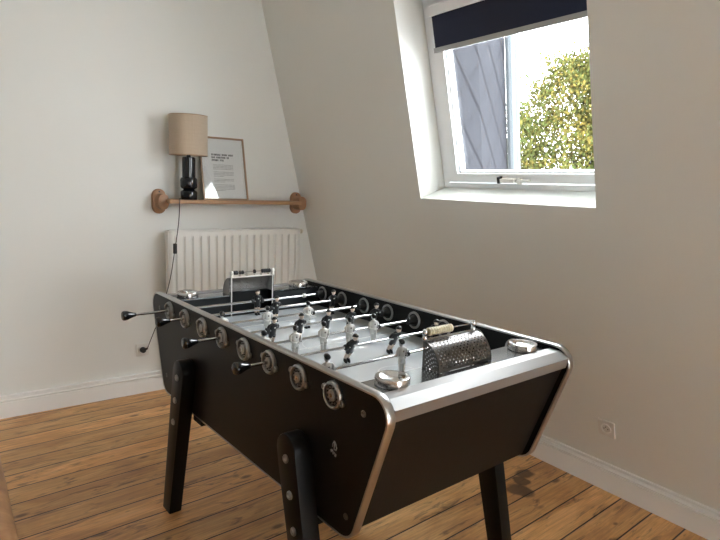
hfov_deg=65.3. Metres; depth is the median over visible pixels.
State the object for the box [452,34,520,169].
dormer
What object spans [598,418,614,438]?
wall socket
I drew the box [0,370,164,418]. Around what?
baseboard
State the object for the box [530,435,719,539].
baseboard
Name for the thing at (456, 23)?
roller blind
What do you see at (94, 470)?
floor
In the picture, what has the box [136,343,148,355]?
wall socket
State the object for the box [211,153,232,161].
print
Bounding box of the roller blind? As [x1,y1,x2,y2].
[425,0,586,52]
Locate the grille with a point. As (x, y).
(256, 229)
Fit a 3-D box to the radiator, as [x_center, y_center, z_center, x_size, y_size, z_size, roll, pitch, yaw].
[-0.862,0.244,3.983,1.010,1.076,0.108,-4,10,-36]
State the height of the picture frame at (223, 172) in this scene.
0.418 m
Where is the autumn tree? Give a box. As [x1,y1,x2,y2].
[506,30,593,169]
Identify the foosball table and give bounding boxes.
[121,268,572,539]
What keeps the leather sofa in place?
on the floor
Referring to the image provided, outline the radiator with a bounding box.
[165,228,302,293]
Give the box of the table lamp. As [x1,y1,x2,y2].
[140,113,207,352]
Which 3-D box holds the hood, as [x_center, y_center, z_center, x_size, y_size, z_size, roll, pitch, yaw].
[-0.524,0.063,2.646,0.232,0.078,0.066,-5,11,-39]
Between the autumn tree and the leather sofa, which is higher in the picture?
the autumn tree
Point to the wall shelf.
(160, 201)
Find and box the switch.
[173,243,176,253]
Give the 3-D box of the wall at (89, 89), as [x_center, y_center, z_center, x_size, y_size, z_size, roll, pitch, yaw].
[-1.906,-0.523,3.197,4.828,2.750,0.100,-4,10,-36]
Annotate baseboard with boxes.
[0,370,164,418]
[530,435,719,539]
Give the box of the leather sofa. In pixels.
[0,458,17,539]
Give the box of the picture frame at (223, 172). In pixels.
[199,136,248,199]
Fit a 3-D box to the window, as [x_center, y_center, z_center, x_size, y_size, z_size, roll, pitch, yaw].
[0.770,-0.872,2.630,0.316,0.976,1.143,-4,10,-36]
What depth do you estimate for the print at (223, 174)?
3.77 m
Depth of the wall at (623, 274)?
2.56 m
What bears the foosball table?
on the floor
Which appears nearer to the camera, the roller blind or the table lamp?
the roller blind
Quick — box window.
[422,0,594,190]
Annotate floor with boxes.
[0,389,706,539]
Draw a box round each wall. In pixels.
[0,0,316,395]
[261,0,719,514]
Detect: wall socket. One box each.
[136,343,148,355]
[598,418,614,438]
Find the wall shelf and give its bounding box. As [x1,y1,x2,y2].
[151,189,305,213]
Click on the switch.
(174, 245)
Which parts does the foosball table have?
handle, handle, leg, handle, player rod, post, rail, handle, deck plate, player rod, panel, post, edge trim, player rod, player rod, leg, player rod, player rod, player rod, post, panel, edge trim, deck plate, post, rail, leg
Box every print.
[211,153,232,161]
[213,164,234,190]
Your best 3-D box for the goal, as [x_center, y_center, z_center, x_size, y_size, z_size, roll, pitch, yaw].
[0.291,0.238,1.657,0.232,0.078,0.066,-5,11,-39]
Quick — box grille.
[167,228,298,230]

